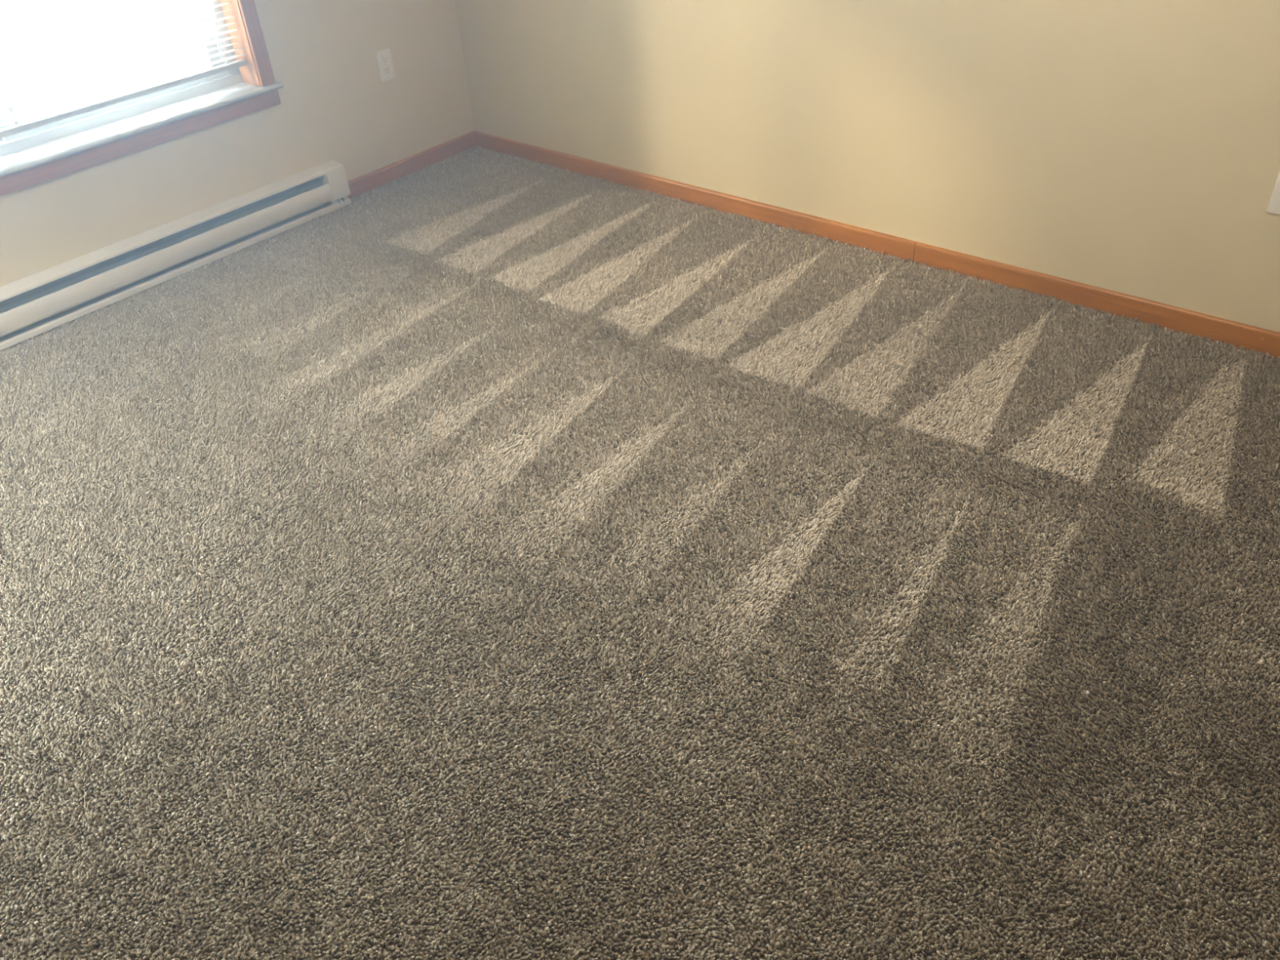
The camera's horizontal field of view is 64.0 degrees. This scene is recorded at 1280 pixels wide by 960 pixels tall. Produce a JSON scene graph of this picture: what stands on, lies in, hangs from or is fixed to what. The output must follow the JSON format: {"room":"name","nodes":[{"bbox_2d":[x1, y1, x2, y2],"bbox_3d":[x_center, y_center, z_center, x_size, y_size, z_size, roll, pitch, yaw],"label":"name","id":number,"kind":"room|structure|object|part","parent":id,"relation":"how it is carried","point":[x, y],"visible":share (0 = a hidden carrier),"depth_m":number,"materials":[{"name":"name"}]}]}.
{"room":"empty carpeted room","nodes":[
{"label":"empty carpeted room","id":0,"kind":"room"},
{"bbox_2d":[0,0,474,287],"bbox_3d":[-2.146,-1.481,2.681,0.160,2.452,4.060,25,46,32],"label":"wall","id":1,"kind":"structure","parent":0,"point":[335,104],"depth_m":3.81,"materials":[{"name":"beige paint"}]},
{"bbox_2d":[0,0,284,196],"bbox_3d":[-1.984,-1.606,2.812,0.213,1.584,1.788,25,46,32],"label":"window","id":2,"kind":"structure","parent":1,"relation":"in","point":[42,153],"depth_m":3.49,"materials":[{"name":"honey oak wood"},{"name":"clear glass"},{"name":"white vinyl"}]},
{"bbox_3d":[-1.790,-1.823,3.064,0.022,1.393,0.813,25,46,32],"label":"sash","id":3,"kind":"part","parent":2,"relation":"part of","materials":[{"name":"white plastic"}]},
{"bbox_3d":[-2.040,-1.631,2.852,0.067,1.473,1.644,25,46,32],"label":"frame","id":4,"kind":"part","parent":2,"relation":"part of","materials":[{"name":"white plastic"}]},
{"bbox_2d":[0,0,247,137],"bbox_3d":[-1.966,-1.632,2.776,0.030,1.380,1.626,25,46,32],"label":"mini blind","id":5,"kind":"object","parent":2,"relation":"attached to","point":[49,119],"visible":1,"depth_m":3.30,"materials":[{"name":"white plastic"}]},
{"bbox_3d":[-1.971,-1.617,2.779,0.030,1.354,0.008,25,46,32],"label":"ladder cord","id":6,"kind":"part","parent":5,"relation":"part of","materials":[{"name":"white"}]},
{"bbox_3d":[-1.885,-1.685,2.859,0.030,1.354,0.008,25,46,32],"label":"ladder cord","id":7,"kind":"part","parent":5,"relation":"part of","materials":[{"name":"white"}]},
{"bbox_3d":[-1.930,-1.094,3.188,0.025,0.018,1.626,25,46,32],"label":"rail","id":8,"kind":"part","parent":5,"relation":"part of","materials":[{"name":"white plastic"}]},
{"bbox_3d":[-1.590,-1.916,3.135,0.030,1.354,0.008,25,46,32],"label":"ladder cord","id":9,"kind":"part","parent":5,"relation":"part of","materials":[{"name":"white"}]},
{"bbox_3d":[-1.499,-1.987,3.220,0.030,1.354,0.008,25,46,32],"label":"ladder cord","id":10,"kind":"part","parent":5,"relation":"part of","materials":[{"name":"white"}]},
{"bbox_3d":[-1.920,-1.018,3.236,0.148,0.018,1.788,25,46,32],"label":"sill","id":11,"kind":"part","parent":2,"relation":"part of","materials":[{"name":"white stone"}]},
{"bbox_3d":[-1.387,-2.031,3.253,0.016,1.510,0.055,25,46,32],"label":"casing","id":12,"kind":"part","parent":2,"relation":"part of","materials":[{"name":"brown wood"}]},
{"bbox_2d":[0,160,351,350],"bbox_3d":[-1.762,-0.728,3.523,0.072,0.164,1.836,25,46,32],"label":"baseboard heater","id":13,"kind":"object","parent":1,"relation":"attached to","point":[33,305],"visible":1,"depth_m":3.59,"materials":[{"name":"beige metal"}]},
{"bbox_2d":[375,48,395,82],"bbox_3d":[-1.009,-1.646,4.067,0.008,0.115,0.070,25,46,32],"label":"wall outlet","id":14,"kind":"object","parent":1,"relation":"attached to","point":[384,57],"visible":1,"depth_m":4.06,"materials":[{"name":"white plastic"}]},
{"bbox_2d":[381,56,388,64],"bbox_3d":[-1.008,-1.661,4.055,0.002,0.028,0.034,25,46,32],"label":"receptacle","id":15,"kind":"object","parent":14,"relation":"attached to","point":[384,60],"depth_m":4.05,"materials":[{"name":"white plastic"}]},
{"bbox_2d":[383,66,391,74],"bbox_3d":[-1.006,-1.630,4.078,0.002,0.028,0.034,25,46,32],"label":"receptacle","id":16,"kind":"object","parent":14,"relation":"attached to","point":[387,69],"depth_m":4.08,"materials":[{"name":"white plastic"}]},
{"bbox_2d":[347,130,475,199],"bbox_3d":[-0.963,-1.333,4.339,0.012,0.074,0.742,25,46,32],"label":"baseboard","id":17,"kind":"structure","parent":1,"relation":"attached to","point":[375,179],"depth_m":4.32,"materials":[{"name":"brown wood"}]},
{"bbox_2d":[0,156,1279,959],"bbox_3d":[-0.150,0.383,2.241,5.020,0.190,4.220,25,46,32],"label":"floor","id":18,"kind":"structure","parent":0,"point":[316,836],"depth_m":1.84,"materials":[{"name":"grey carpet"}]},
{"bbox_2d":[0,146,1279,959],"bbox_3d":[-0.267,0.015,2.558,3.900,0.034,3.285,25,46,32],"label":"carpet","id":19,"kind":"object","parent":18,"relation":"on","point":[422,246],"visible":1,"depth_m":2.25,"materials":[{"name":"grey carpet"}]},
{"bbox_2d":[454,0,1279,333],"bbox_3d":[1.067,-1.671,2.644,5.020,2.452,0.160,25,46,32],"label":"wall","id":20,"kind":"structure","parent":0,"point":[1128,147],"depth_m":3.12,"materials":[{"name":"beige paint"}]},
{"bbox_2d":[474,130,1279,359],"bbox_3d":[1.081,-0.685,3.310,4.688,0.074,0.012,25,46,32],"label":"baseboard","id":21,"kind":"structure","parent":20,"relation":"attached to","point":[1170,317],"depth_m":3.39,"materials":[{"name":"brown wood"}]},
{"bbox_2d":[1266,172,1279,214],"bbox_3d":[1.669,-0.737,2.640,0.070,0.115,0.008,25,46,32],"label":"wall outlet","id":22,"kind":"object","parent":20,"relation":"attached to","point":[1273,207],"visible":1,"depth_m":2.66,"materials":[{"name":"white plastic"}]},
{"label":"outside","id":23,"kind":"structure","parent":0,"visible":0},
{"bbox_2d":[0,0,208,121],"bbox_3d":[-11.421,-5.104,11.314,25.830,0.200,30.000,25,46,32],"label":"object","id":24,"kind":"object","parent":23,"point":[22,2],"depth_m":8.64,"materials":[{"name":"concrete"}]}
]}

